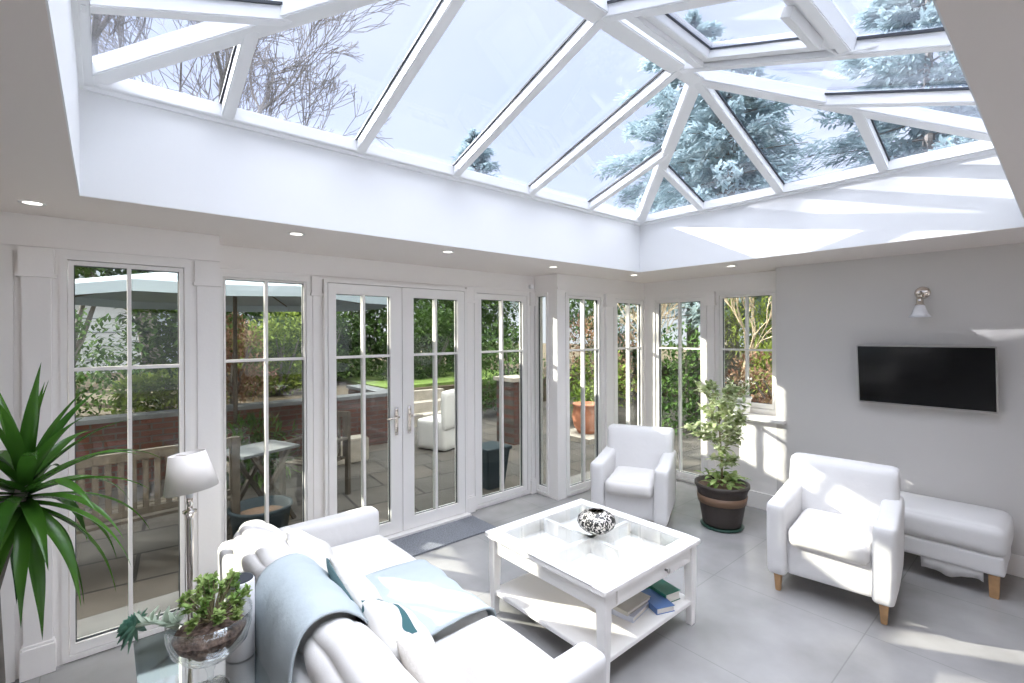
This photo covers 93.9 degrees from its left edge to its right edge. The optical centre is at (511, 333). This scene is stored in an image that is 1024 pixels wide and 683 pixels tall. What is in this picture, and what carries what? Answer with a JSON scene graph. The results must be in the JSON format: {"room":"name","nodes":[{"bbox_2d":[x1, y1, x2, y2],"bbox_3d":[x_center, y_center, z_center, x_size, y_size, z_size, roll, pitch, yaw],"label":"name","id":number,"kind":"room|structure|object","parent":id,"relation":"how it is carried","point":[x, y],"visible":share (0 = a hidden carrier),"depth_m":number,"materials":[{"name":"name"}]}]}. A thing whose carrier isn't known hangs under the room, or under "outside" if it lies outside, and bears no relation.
{"room":"sunroom","nodes":[
{"label":"sunroom","id":0,"kind":"room"},
{"bbox_2d":[0,211,220,679],"bbox_3d":[-3.498,0.577,1.755,4.165,2.380,0.220,0,0,-41],"label":"wall","id":1,"kind":"structure","parent":0,"point":[13,226],"depth_m":2.58,"materials":[{"name":"white paint"}]},
{"bbox_2d":[0,249,14,682],"bbox_3d":[-2.830,0.670,2.237,0.705,2.188,0.115,0,0,-41],"label":"door","id":2,"kind":"structure","parent":1,"relation":"in","point":[7,591],"depth_m":2.41,"materials":[{"name":"white paint"}]},
{"bbox_2d":[15,246,56,682],"bbox_3d":[-2.453,0.659,2.469,0.150,2.205,0.055,0,0,-41],"label":"pilaster","id":3,"kind":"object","parent":1,"relation":"attached to","point":[35,266],"depth_m":2.46,"materials":[{"name":"white paint"}]},
{"bbox_2d":[0,240,219,261],"bbox_3d":[-3.351,-0.459,1.732,3.965,0.020,0.012,0,0,-41],"label":"trim","id":4,"kind":"structure","parent":1,"relation":"attached to","point":[9,242],"depth_m":2.65,"materials":[{"name":"white paint"}]},
{"bbox_2d":[60,254,190,663],"bbox_3d":[-2.210,0.664,2.764,0.577,2.183,0.102,0,0,-41],"label":"window","id":5,"kind":"structure","parent":1,"relation":"in","point":[73,648],"depth_m":2.68,"materials":[{"name":"white paint"}]},
{"bbox_2d":[193,261,221,614],"bbox_3d":[-1.885,0.657,2.966,0.150,2.205,0.037,0,0,-41],"label":"pilaster","id":6,"kind":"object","parent":1,"relation":"attached to","point":[206,274],"depth_m":2.97,"materials":[{"name":"white paint"}]},
{"bbox_2d":[220,245,534,519],"bbox_3d":[-0.928,0.565,4.304,3.055,2.380,0.050,0,0,-41],"label":"wall","id":7,"kind":"structure","parent":0,"point":[235,256],"depth_m":3.89,"materials":[{"name":"white paint"}]},
{"bbox_2d":[220,272,310,543],"bbox_3d":[-1.829,0.650,3.551,0.615,2.158,0.102,0,0,-41],"label":"window","id":8,"kind":"structure","parent":7,"relation":"in","point":[305,282],"depth_m":3.54,"materials":[{"name":"white paint"}]},
{"bbox_2d":[310,276,323,518],"bbox_3d":[-1.522,0.655,3.738,0.095,2.205,0.037,0,0,-41],"label":"trim","id":9,"kind":"structure","parent":7,"relation":"attached to","point":[316,282],"depth_m":3.74,"materials":[{"name":"white paint"}]},
{"bbox_2d":[220,265,534,291],"bbox_3d":[-0.913,-0.470,4.281,3.055,0.020,0.012,0,0,-41],"label":"trim","id":10,"kind":"structure","parent":7,"relation":"attached to","point":[221,266],"depth_m":3.97,"materials":[{"name":"white paint"}]},
{"bbox_2d":[322,279,471,540],"bbox_3d":[-0.967,0.661,4.208,1.360,2.188,0.184,0,0,-41],"label":"door","id":11,"kind":"structure","parent":7,"relation":"in","point":[402,521],"depth_m":4.17,"materials":[{"name":"white paint"}]},
{"bbox_2d":[465,287,475,512],"bbox_3d":[-0.406,0.649,4.691,0.110,2.205,0.040,0,0,-41],"label":"trim","id":12,"kind":"structure","parent":7,"relation":"attached to","point":[470,291],"depth_m":4.69,"materials":[{"name":"white paint"}]},
{"bbox_2d":[474,290,529,507],"bbox_3d":[-0.120,0.647,5.014,0.735,2.168,0.102,0,0,-41],"label":"window","id":13,"kind":"structure","parent":7,"relation":"in","point":[522,298],"depth_m":5.00,"materials":[{"name":"white paint"}]},
{"bbox_2d":[529,292,536,493],"bbox_3d":[0.234,0.646,5.242,0.090,2.205,0.037,0,0,-41],"label":"trim","id":14,"kind":"structure","parent":7,"relation":"attached to","point":[532,304],"depth_m":5.24,"materials":[{"name":"white paint"}]},
{"bbox_2d":[69,391,700,619],"bbox_3d":[0.225,1.824,-1.790,26.000,0.090,21.000,0,0,-41],"label":"patio","id":15,"kind":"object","parent":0,"point":[155,547],"visible":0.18,"depth_m":5.18,"materials":[{"name":"stone"}]},
{"bbox_2d":[76,436,239,539],"bbox_3d":[-2.912,1.329,3.748,1.270,0.930,0.550,0,0,-45],"label":"garden bench","id":16,"kind":"object","parent":15,"relation":"on","point":[158,506],"visible":0.43,"depth_m":3.56,"materials":[{"name":"brown wood"}]},
{"bbox_2d":[75,272,386,484],"bbox_3d":[-3.438,0.457,5.940,3.556,2.680,3.556,0,0,-30],"label":"parasol","id":17,"kind":"object","parent":15,"relation":"on","point":[156,290],"visible":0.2,"depth_m":5.92,"materials":[{"name":"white fabric"}]},
{"bbox_2d":[76,384,387,491],"bbox_3d":[-7.607,1.417,4.118,13.790,0.840,1.640,0,0,-41],"label":"wall","id":18,"kind":"structure","parent":15,"relation":"on","point":[151,429],"depth_m":5.99,"materials":[{"name":"red brick"}]},
{"bbox_2d":[227,495,292,537],"bbox_3d":[-2.144,1.625,4.082,0.500,0.330,0.500,0,0,-41],"label":"planter","id":19,"kind":"object","parent":15,"relation":"on","point":[251,509],"visible":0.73,"depth_m":4.07,"materials":[{"name":"grey stone"}]},
{"bbox_2d":[226,440,299,528],"bbox_3d":[-2.394,1.439,4.527,0.440,0.724,0.560,0,0,29],"label":"patio table","id":20,"kind":"object","parent":15,"relation":"on","point":[254,451],"visible":0.67,"depth_m":4.52,"materials":[{"name":"metal"}]},
{"bbox_2d":[226,409,300,489],"bbox_3d":[-3.061,1.385,5.683,1.191,1.013,0.960,0,0,-41],"label":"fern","id":21,"kind":"object","parent":15,"relation":"on","point":[248,466],"visible":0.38,"depth_m":5.67,"materials":[{"name":"green plant"}]},
{"bbox_2d":[279,411,350,495],"bbox_3d":[-2.141,1.331,5.209,0.546,0.920,0.495,0,0,19],"label":"garden chair","id":22,"kind":"object","parent":15,"relation":"on","point":[346,423],"visible":0.3,"depth_m":5.32,"materials":[{"name":"brown wood"}]},
{"bbox_2d":[337,434,368,465],"bbox_3d":[-2.294,1.626,6.717,0.480,0.330,0.280,0,0,-41],"label":"trough","id":23,"kind":"object","parent":15,"relation":"on","point":[355,439],"visible":0.36,"depth_m":6.65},
{"bbox_2d":[414,388,443,426],"bbox_3d":[-2.062,1.490,9.682,1.750,0.600,1.000,0,0,-41],"label":"steps","id":24,"kind":"structure","parent":15,"relation":"on","point":[423,399],"depth_m":9.80,"materials":[{"name":"stone"}]},
{"bbox_2d":[417,389,454,450],"bbox_3d":[-1.101,1.319,7.527,0.586,0.913,0.570,0,0,29],"label":"covered chair","id":25,"kind":"object","parent":15,"relation":"on","point":[446,419],"visible":0.6,"depth_m":7.27,"materials":[{"name":"white fabric"}]},
{"bbox_2d":[482,441,511,489],"bbox_3d":[-0.254,1.544,5.595,0.370,0.475,0.370,0,0,-41],"label":"planter","id":26,"kind":"object","parent":15,"relation":"on","point":[490,459],"visible":0.6,"depth_m":5.46,"materials":[{"name":"grey stone"}]},
{"bbox_2d":[493,375,519,444],"bbox_3d":[0.054,1.255,7.940,0.520,1.090,0.520,0,0,-41],"label":"brick pier","id":27,"kind":"object","parent":15,"relation":"on","point":[511,382],"visible":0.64,"depth_m":7.70,"materials":[{"name":"brick"}]},
{"bbox_2d":[481,317,545,412],"bbox_3d":[0.040,0.689,10.767,2.361,2.208,1.543,0,0,-41],"label":"shrub","id":28,"kind":"object","parent":15,"relation":"on","point":[508,345],"visible":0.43,"depth_m":10.49,"materials":[{"name":"green plant"}]},
{"bbox_2d":[570,401,594,444],"bbox_3d":[1.281,1.483,8.199,0.800,0.582,0.800,0,0,-41],"label":"planter","id":29,"kind":"object","parent":15,"relation":"on","point":[575,433],"visible":0.64,"depth_m":7.99,"materials":[{"name":"ceramic"}]},
{"bbox_2d":[569,313,636,401],"bbox_3d":[2.390,0.613,11.916,2.679,2.444,2.477,0,0,6],"label":"shrub","id":30,"kind":"object","parent":15,"relation":"on","point":[578,322],"visible":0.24,"depth_m":11.84,"materials":[{"name":"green plant"}]},
{"bbox_2d":[570,348,636,416],"bbox_3d":[1.792,1.020,9.613,1.587,1.529,1.509,0,0,2],"label":"shrub","id":31,"kind":"object","parent":15,"relation":"on","point":[577,394],"visible":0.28,"depth_m":9.62,"materials":[{"name":"green plant"}]},
{"bbox_2d":[661,321,728,437],"bbox_3d":[3.265,0.798,8.950,2.098,2.058,1.724,0,0,-20],"label":"shrub","id":32,"kind":"object","parent":15,"relation":"on","point":[694,409],"visible":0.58,"depth_m":8.74,"materials":[{"name":"green plant"}]},
{"bbox_2d":[724,296,771,394],"bbox_3d":[4.699,0.035,8.937,2.229,3.458,1.582,0,0,7],"label":"bare tree","id":33,"kind":"object","parent":15,"relation":"on","point":[751,305],"visible":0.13,"depth_m":9.28,"materials":[{"name":"brown plant"}]},
{"bbox_2d":[725,351,771,403],"bbox_3d":[4.835,1.047,8.633,2.458,1.530,1.989,0,0,-41],"label":"shrub","id":34,"kind":"object","parent":15,"relation":"on","point":[765,397],"visible":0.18,"depth_m":8.83,"materials":[{"name":"orange plant"}]},
{"bbox_2d":[75,342,771,417],"bbox_3d":[-9.748,1.558,11.394,80.000,0.720,90.000,0,0,-41],"label":"garden","id":35,"kind":"object","parent":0,"point":[341,386],"depth_m":11.48,"materials":[{"name":"green plant"}]},
{"bbox_2d":[68,308,153,416],"bbox_3d":[-6.605,0.367,6.574,1.684,1.782,3.048,0,0,39],"label":"shrub","id":36,"kind":"object","parent":35,"relation":"on","point":[80,376],"visible":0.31,"depth_m":7.00,"materials":[{"name":"green plant"}]},
{"bbox_2d":[68,266,153,369],"bbox_3d":[-7.575,-0.712,8.247,2.416,3.830,3.121,0,0,26],"label":"tree","id":37,"kind":"object","parent":35,"relation":"on","point":[82,271],"visible":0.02,"depth_m":8.30,"materials":[{"name":"green plant"}]},
{"bbox_2d":[85,14,163,384],"bbox_3d":[-10.255,-6.618,8.217,8.200,15.715,11.552,0,0,23],"label":"bare tree","id":38,"kind":"object","parent":35,"relation":"on","point":[97,27],"visible":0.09,"depth_m":10.18,"materials":[{"name":"grey plant"}]},
{"bbox_2d":[75,269,177,373],"bbox_3d":[-14.997,-0.977,16.126,7.400,4.400,5.800,0,0,-41],"label":"house","id":39,"kind":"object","parent":35,"relation":"on","point":[99,311],"visible":0.09,"depth_m":14.83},
{"bbox_2d":[100,367,229,414],"bbox_3d":[-4.828,0.844,6.798,0.963,0.795,1.598,0,0,35],"label":"shrub","id":40,"kind":"object","parent":35,"relation":"on","point":[144,384],"visible":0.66,"depth_m":6.42,"materials":[{"name":"green plant"}]},
{"bbox_2d":[91,14,332,107],"bbox_3d":[-10.024,-5.620,13.627,9.420,13.686,9.883,0,0,-41],"label":"bare tree","id":41,"kind":"object","parent":35,"relation":"on","point":[118,22],"visible":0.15,"depth_m":14.55,"materials":[{"name":"grey plant"}]},
{"bbox_2d":[107,270,339,387],"bbox_3d":[-5.755,-0.406,10.107,4.452,3.375,2.280,0,0,-38],"label":"tree","id":42,"kind":"object","parent":35,"relation":"on","point":[171,329],"visible":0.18,"depth_m":9.32,"materials":[{"name":"green plant"}]},
{"bbox_2d":[226,310,280,404],"bbox_3d":[-4.398,0.420,7.597,1.099,1.621,1.200,0,0,-1],"label":"shrub","id":43,"kind":"object","parent":35,"relation":"on","point":[242,374],"visible":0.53,"depth_m":7.63,"materials":[{"name":"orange plant"}]},
{"bbox_2d":[228,312,301,395],"bbox_3d":[-4.527,0.340,9.180,1.921,1.792,1.441,0,0,-41],"label":"shrub","id":44,"kind":"object","parent":35,"relation":"on","point":[289,372],"visible":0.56,"depth_m":9.07,"materials":[{"name":"green plant"}]},
{"bbox_2d":[167,0,409,368],"bbox_3d":[-6.460,-6.648,13.357,8.438,15.728,15.256,0,0,-27],"label":"bare tree","id":45,"kind":"object","parent":35,"relation":"on","point":[222,73],"visible":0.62,"depth_m":14.96,"materials":[{"name":"grey plant"}]},
{"bbox_2d":[252,311,374,381],"bbox_3d":[-4.323,0.133,10.723,1.555,2.101,2.917,0,0,39],"label":"shrub","id":46,"kind":"object","parent":35,"relation":"on","point":[339,352],"visible":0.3,"depth_m":11.06,"materials":[{"name":"green plant"}]},
{"bbox_2d":[257,299,448,382],"bbox_3d":[-4.130,-0.704,12.912,5.341,4.056,2.873,0,0,-33],"label":"tree","id":47,"kind":"object","parent":35,"relation":"on","point":[371,323],"visible":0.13,"depth_m":12.49,"materials":[{"name":"green plant"}]},
{"bbox_2d":[373,300,453,380],"bbox_3d":[-2.088,0.184,12.106,1.644,2.078,2.718,0,0,31],"label":"shrub","id":48,"kind":"object","parent":35,"relation":"on","point":[444,320],"visible":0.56,"depth_m":11.91,"materials":[{"name":"green plant"}]},
{"bbox_2d":[336,368,543,388],"bbox_3d":[-2.450,1.132,13.169,4.600,0.060,4.800,0,0,-41],"label":"lawn","id":49,"kind":"structure","parent":35,"relation":"on","point":[449,379],"depth_m":11.33,"materials":[{"name":"green plant"}]},
{"bbox_2d":[414,299,518,371],"bbox_3d":[-1.558,-0.660,14.916,2.673,3.975,4.772,0,0,37],"label":"tree","id":50,"kind":"object","parent":35,"relation":"on","point":[488,318],"visible":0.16,"depth_m":14.87,"materials":[{"name":"green plant"}]},
{"bbox_2d":[428,127,518,315],"bbox_3d":[-1.723,-3.627,20.026,5.715,9.571,5.544,0,0,-15],"label":"conifer tree","id":51,"kind":"object","parent":35,"relation":"on","point":[482,164],"visible":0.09,"depth_m":19.37,"materials":[{"name":"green plant"}]},
{"bbox_2d":[569,299,663,391],"bbox_3d":[3.188,-0.003,15.121,5.197,3.742,3.701,0,0,-41],"label":"tree","id":52,"kind":"object","parent":35,"relation":"on","point":[572,305],"visible":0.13,"depth_m":14.57,"materials":[{"name":"green plant"}]},
{"bbox_2d":[573,8,809,380],"bbox_3d":[6.631,-4.614,16.134,9.246,12.663,9.146,0,0,35],"label":"conifer tree","id":53,"kind":"object","parent":35,"relation":"on","point":[667,99],"visible":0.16,"depth_m":16.04,"materials":[{"name":"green plant"}]},
{"bbox_2d":[617,66,828,393],"bbox_3d":[5.730,-2.859,12.705,6.409,9.162,6.236,0,0,10],"label":"conifer tree","id":54,"kind":"object","parent":35,"relation":"on","point":[719,138],"visible":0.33,"depth_m":12.30,"materials":[{"name":"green plant"}]},
{"bbox_2d":[724,296,771,399],"bbox_3d":[6.412,0.132,10.617,3.800,3.544,3.523,0,0,-41],"label":"weeping tree","id":55,"kind":"object","parent":35,"relation":"on","point":[769,346],"visible":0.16,"depth_m":10.65,"materials":[{"name":"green plant"}]},
{"bbox_2d":[767,0,981,178],"bbox_3d":[10.985,-4.638,12.623,9.692,12.668,9.917,0,0,-41],"label":"conifer tree","id":56,"kind":"object","parent":35,"relation":"on","point":[889,16],"visible":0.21,"depth_m":12.26,"materials":[{"name":"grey plant"}]},
{"bbox_2d":[0,0,1023,282],"bbox_3d":[0.425,-0.742,0.960,9.100,0.220,7.300,0,0,-41],"label":"ceiling","id":57,"kind":"structure","parent":0,"point":[987,36],"depth_m":1.93,"materials":[{"name":"white paint"}]},
{"bbox_2d":[45,0,1023,271],"bbox_3d":[0.574,-0.894,2.513,4.632,0.518,3.055,0,0,-41],"label":"lantern upstand","id":58,"kind":"object","parent":57,"relation":"attached to","point":[122,150],"visible":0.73,"depth_m":3.10,"materials":[{"name":"white paint"}]},
{"bbox_2d":[71,0,995,225],"bbox_3d":[0.573,-1.398,2.513,4.630,0.570,3.062,0,0,-41],"label":"frame","id":59,"kind":"object","parent":58,"relation":"on","point":[653,29],"visible":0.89,"depth_m":2.56,"materials":[{"name":"white metal"}]},
{"bbox_2d":[12,469,1023,682],"bbox_3d":[0.515,1.823,0.947,9.200,0.150,7.180,0,0,-41],"label":"floor","id":60,"kind":"structure","parent":0,"point":[940,628],"depth_m":2.86,"materials":[{"name":"grey tile"}]},
{"bbox_2d":[0,364,159,682],"bbox_3d":[-1.674,0.925,1.613,0.728,1.666,0.717,0,0,-24],"label":"plant","id":61,"kind":"object","parent":60,"relation":"on","point":[25,525],"visible":1,"depth_m":1.60,"materials":[{"name":"green plant"}]},
{"bbox_2d":[133,625,269,682],"bbox_3d":[-1.189,1.506,1.819,0.368,0.500,0.680,0,0,-41],"label":"side table","id":62,"kind":"object","parent":60,"relation":"on","point":[153,663],"visible":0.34,"depth_m":1.79,"materials":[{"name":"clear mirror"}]},
{"bbox_2d":[163,449,218,620],"bbox_3d":[-1.330,0.872,1.989,0.195,0.768,0.195,0,0,-41],"label":"table lamp","id":63,"kind":"object","parent":62,"relation":"on","point":[188,473],"visible":0.75,"depth_m":1.95,"materials":[{"name":"silver metal"}]},
{"bbox_2d":[164,595,251,682],"bbox_3d":[-1.069,1.124,1.693,0.265,0.262,0.265,0,0,-41],"label":"planter","id":64,"kind":"object","parent":62,"relation":"on","point":[207,641],"visible":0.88,"depth_m":1.63,"materials":[{"name":"clear glass"}]},
{"bbox_2d":[116,606,184,652],"bbox_3d":[-1.241,1.015,1.650,0.196,0.125,0.130,0,0,-20],"label":"rosette","id":65,"kind":"object","parent":64,"relation":"in","point":[129,628],"visible":1,"depth_m":1.64,"materials":[{"name":"green plant"}]},
{"bbox_2d":[175,567,251,634],"bbox_3d":[-1.060,0.941,1.703,0.232,0.152,0.261,0,0,-18],"label":"succulent","id":66,"kind":"object","parent":64,"relation":"on","point":[207,585],"visible":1,"depth_m":1.69,"materials":[{"name":"green plant"}]},
{"bbox_2d":[225,572,254,663],"bbox_3d":[-1.060,1.104,1.865,0.100,0.303,0.100,0,0,-41],"label":"speaker","id":67,"kind":"object","parent":62,"relation":"on","point":[241,653],"visible":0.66,"depth_m":1.84},
{"bbox_2d":[218,506,607,682],"bbox_3d":[-0.637,1.372,2.173,0.907,0.762,2.006,0,0,-41],"label":"sofa","id":68,"kind":"object","parent":60,"relation":"on","point":[336,648],"visible":0.46,"depth_m":1.90,"materials":[{"name":"white fabric"}]},
{"bbox_2d":[233,521,295,582],"bbox_3d":[-1.214,1.170,2.426,0.297,0.353,0.623,0,0,-41],"label":"cushion","id":69,"kind":"object","parent":68,"relation":"on","point":[257,544],"depth_m":2.32,"materials":[{"name":"white fabric"}]},
{"bbox_2d":[286,528,333,571],"bbox_3d":[-1.004,1.155,2.427,0.264,0.314,0.367,0,0,-41],"label":"cushion","id":70,"kind":"object","parent":68,"relation":"on","point":[299,541],"visible":0.41,"depth_m":2.39,"materials":[{"name":"white fabric"}]},
{"bbox_2d":[297,612,354,654],"bbox_3d":[-0.832,1.171,1.976,0.289,0.350,0.631,0,0,-41],"label":"cushion","id":71,"kind":"object","parent":68,"relation":"on","point":[310,631],"depth_m":1.71,"materials":[{"name":"white fabric"}]},
{"bbox_2d":[326,556,382,624],"bbox_3d":[-0.669,1.163,2.110,0.403,0.386,0.258,0,0,37],"label":"cushion","id":72,"kind":"object","parent":68,"relation":"on","point":[350,578],"visible":0.37,"depth_m":2.03,"materials":[{"name":"white fabric"}]},
{"bbox_2d":[303,615,418,682],"bbox_3d":[-0.464,1.171,1.547,0.294,0.352,0.586,0,0,-41],"label":"cushion","id":73,"kind":"object","parent":68,"relation":"on","point":[336,648],"depth_m":1.53,"materials":[{"name":"white fabric"}]},
{"bbox_2d":[331,535,415,574],"bbox_3d":[-0.949,1.364,2.654,0.746,0.188,0.582,0,0,-41],"label":"seat cushion","id":74,"kind":"object","parent":68,"relation":"on","point":[369,553],"depth_m":2.79,"materials":[{"name":"white fabric"}]},
{"bbox_2d":[255,553,496,682],"bbox_3d":[-0.589,1.178,2.122,0.961,0.431,0.756,0,0,-41],"label":"throw blanket","id":75,"kind":"object","parent":68,"relation":"on","point":[293,592],"visible":0.82,"depth_m":1.92,"materials":[{"name":"blue fabric"}]},
{"bbox_2d":[361,599,437,661],"bbox_3d":[-0.413,1.167,1.826,0.260,0.291,0.379,0,0,-41],"label":"cushion","id":76,"kind":"object","parent":68,"relation":"on","point":[390,623],"visible":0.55,"depth_m":1.77,"materials":[{"name":"white fabric"}]},
{"bbox_2d":[396,641,478,682],"bbox_3d":[-0.217,1.166,1.599,0.269,0.230,0.341,0,0,-41],"label":"cushion","id":77,"kind":"object","parent":68,"relation":"on","point":[427,664],"visible":0.94,"depth_m":1.56,"materials":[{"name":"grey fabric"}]},
{"bbox_2d":[432,610,487,641],"bbox_3d":[-0.568,1.363,2.206,0.744,0.190,0.585,0,0,-41],"label":"seat cushion","id":78,"kind":"object","parent":68,"relation":"on","point":[477,616],"depth_m":2.13,"materials":[{"name":"white fabric"}]},
{"bbox_2d":[435,616,552,682],"bbox_3d":[-0.196,1.361,1.774,0.743,0.188,0.545,0,0,-41],"label":"seat cushion","id":79,"kind":"object","parent":68,"relation":"on","point":[495,652],"depth_m":1.92,"materials":[{"name":"white fabric"}]},
{"bbox_2d":[390,516,495,556],"bbox_3d":[-0.725,1.748,4.039,1.240,0.012,0.370,0,0,-41],"label":"door mat","id":80,"kind":"object","parent":60,"relation":"on","point":[440,536],"visible":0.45,"depth_m":4.12,"materials":[{"name":"grey fabric"}]},
{"bbox_2d":[485,499,700,682],"bbox_3d":[0.486,1.493,2.939,0.918,0.510,0.958,0,0,-41],"label":"coffee table","id":81,"kind":"object","parent":60,"relation":"on","point":[574,580],"visible":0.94,"depth_m":2.79,"materials":[{"name":"white paint"}]},
{"bbox_2d":[519,516,664,579],"bbox_3d":[0.483,1.347,2.942,0.842,0.018,0.882,0,0,-41],"label":"display tray","id":82,"kind":"object","parent":81,"relation":"on","point":[594,563],"depth_m":2.99,"materials":[{"name":"white paint"}]},
{"bbox_2d":[495,572,690,661],"bbox_3d":[0.484,1.610,2.942,0.850,0.025,0.890,0,0,-41],"label":"shelf","id":83,"kind":"object","parent":81,"relation":"attached to","point":[571,619],"depth_m":2.72,"materials":[{"name":"white paint"}]},
{"bbox_2d":[577,508,615,534],"bbox_3d":[0.528,1.170,2.988,0.240,0.134,0.240,0,0,-41],"label":"pot","id":84,"kind":"object","parent":81,"relation":"on","point":[596,521],"visible":1,"depth_m":2.91,"materials":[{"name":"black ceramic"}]},
{"bbox_2d":[612,602,648,622],"bbox_3d":[0.672,1.582,2.807,0.220,0.030,0.260,0,0,41],"label":"book","id":85,"kind":"object","parent":81,"relation":"on","point":[634,616],"visible":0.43,"depth_m":2.69,"materials":[{"name":"grey paper"}]},
{"bbox_2d":[613,592,650,615],"bbox_3d":[0.664,1.555,2.800,0.240,0.022,0.190,0,0,-43],"label":"book","id":86,"kind":"object","parent":85,"relation":"on","point":[632,604],"visible":0.41,"depth_m":2.74,"materials":[{"name":"grey paper"}]},
{"bbox_2d":[641,589,674,614],"bbox_3d":[0.847,1.578,2.825,0.120,0.035,0.200,0,0,-19],"label":"book","id":87,"kind":"object","parent":81,"relation":"on","point":[658,604],"visible":0.71,"depth_m":2.77,"materials":[{"name":"blue paper"}]},
{"bbox_2d":[644,579,679,601],"bbox_3d":[0.903,1.568,2.952,0.120,0.055,0.240,0,0,-29],"label":"book","id":88,"kind":"object","parent":87,"relation":"on","point":[665,589],"visible":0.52,"depth_m":2.88,"materials":[{"name":"teal paper"}]},
{"bbox_2d":[590,423,675,525],"bbox_3d":[1.149,1.329,4.459,0.682,0.831,0.745,0,0,25],"label":"armchair","id":89,"kind":"object","parent":60,"relation":"on","point":[634,474],"visible":0.94,"depth_m":4.27,"materials":[{"name":"white fabric"}]},
{"bbox_2d":[605,466,654,499],"bbox_3d":[1.106,1.349,4.366,0.421,0.182,0.536,0,0,25],"label":"seat cushion","id":90,"kind":"object","parent":89,"relation":"on","point":[621,482],"depth_m":4.19,"materials":[{"name":"white fabric"}]},
{"bbox_2d":[680,379,751,533],"bbox_3d":[1.839,1.079,4.382,0.627,1.323,0.566,0,0,17],"label":"potted tree","id":91,"kind":"object","parent":60,"relation":"on","point":[722,497],"visible":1,"depth_m":4.23,"materials":[{"name":"green plant"}]},
{"bbox_2d":[766,453,904,624],"bbox_3d":[2.225,1.330,3.284,0.708,0.818,0.740,0,0,42],"label":"armchair","id":92,"kind":"object","parent":60,"relation":"on","point":[836,522],"visible":1,"depth_m":3.19,"materials":[{"name":"white fabric"}]},
{"bbox_2d":[788,509,873,563],"bbox_3d":[2.153,1.345,3.206,0.450,0.184,0.528,0,0,42],"label":"seat cushion","id":93,"kind":"object","parent":92,"relation":"on","point":[834,536],"depth_m":3.09,"materials":[{"name":"white fabric"}]},
{"bbox_2d":[901,491,1014,599],"bbox_3d":[3.123,1.495,3.535,0.539,0.479,0.803,0,0,-41],"label":"footstool","id":94,"kind":"object","parent":60,"relation":"on","point":[951,538],"visible":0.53,"depth_m":3.29,"materials":[{"name":"white fabric"}]},
{"bbox_2d":[901,491,1014,555],"bbox_3d":[3.122,1.365,3.535,0.539,0.220,0.803,0,0,-41],"label":"seat cushion","id":95,"kind":"object","parent":94,"relation":"on","point":[942,524],"depth_m":3.31,"materials":[{"name":"white fabric"}]},
{"bbox_2d":[534,274,561,499],"bbox_3d":[0.369,0.558,5.184,0.060,2.380,0.400,0,0,-41],"label":"wall","id":96,"kind":"structure","parent":0,"point":[548,284],"depth_m":5.05,"materials":[{"name":"white paint"}]},
{"bbox_2d":[535,293,548,495],"bbox_3d":[0.357,0.644,5.213,0.102,2.168,0.200,0,0,-41],"label":"window","id":97,"kind":"structure","parent":96,"relation":"in","point":[540,487],"depth_m":5.25,"materials":[{"name":"white paint"}]},
{"bbox_2d":[561,274,643,498],"bbox_3d":[1.116,0.555,5.627,1.650,2.380,0.100,0,0,-41],"label":"wall","id":98,"kind":"structure","parent":0,"point":[567,281],"depth_m":5.25,"materials":[{"name":"white paint"}]},
{"bbox_2d":[565,292,602,495],"bbox_3d":[0.778,0.642,5.322,0.610,2.168,0.102,0,0,-41],"label":"window","id":99,"kind":"structure","parent":98,"relation":"in","point":[584,484],"depth_m":5.31,"materials":[{"name":"white paint"}]},
{"bbox_2d":[603,294,615,446],"bbox_3d":[1.136,0.642,5.542,0.170,2.205,0.055,0,0,-41],"label":"trim","id":100,"kind":"structure","parent":98,"relation":"attached to","point":[609,299],"depth_m":5.52,"materials":[{"name":"white paint"}]},
{"bbox_2d":[613,296,645,425],"bbox_3d":[1.412,0.639,5.865,0.630,2.168,0.102,0,0,-41],"label":"window","id":101,"kind":"structure","parent":98,"relation":"in","point":[641,385],"depth_m":5.86,"materials":[{"name":"white paint"}]},
{"bbox_2d":[644,271,775,483],"bbox_3d":[2.266,0.549,5.452,0.130,2.380,1.660,0,0,-41],"label":"wall","id":102,"kind":"structure","parent":0,"point":[768,277],"depth_m":5.45,"materials":[{"name":"white paint"}]},
{"bbox_2d":[557,285,775,295],"bbox_3d":[1.601,-0.483,4.908,1.580,0.020,1.630,0,0,-41],"label":"trim","id":103,"kind":"structure","parent":102,"relation":"attached to","point":[765,286],"depth_m":5.39,"materials":[{"name":"white paint"}]},
{"bbox_2d":[653,294,706,482],"bbox_3d":[2.015,0.636,5.705,0.102,2.168,0.690,0,0,-41],"label":"window","id":104,"kind":"structure","parent":102,"relation":"in","point":[657,399],"depth_m":5.68,"materials":[{"name":"white paint"}]},
{"bbox_2d":[705,292,716,471],"bbox_3d":[2.230,0.637,5.352,0.055,2.205,0.115,0,0,-41],"label":"trim","id":105,"kind":"structure","parent":102,"relation":"attached to","point":[710,296],"depth_m":5.34,"materials":[{"name":"white paint"}]},
{"bbox_2d":[717,289,775,412],"bbox_3d":[2.522,0.179,5.111,0.102,1.258,0.625,0,0,-41],"label":"window","id":106,"kind":"structure","parent":102,"relation":"in","point":[756,406],"depth_m":5.09,"materials":[{"name":"white paint"}]},
{"bbox_2d":[739,243,1023,555],"bbox_3d":[4.184,0.540,2.935,0.230,2.380,5.420,0,0,-41],"label":"wall","id":107,"kind":"structure","parent":0,"point":[976,298],"depth_m":3.92,"materials":[{"name":"grey paint"}]},
{"bbox_2d":[856,344,998,413],"bbox_3d":[3.231,0.334,3.763,0.139,0.490,0.840,0,0,-41],"label":"television","id":108,"kind":"object","parent":107,"relation":"attached to","point":[962,378],"visible":1,"depth_m":3.69,"materials":[{"name":"black metal"}]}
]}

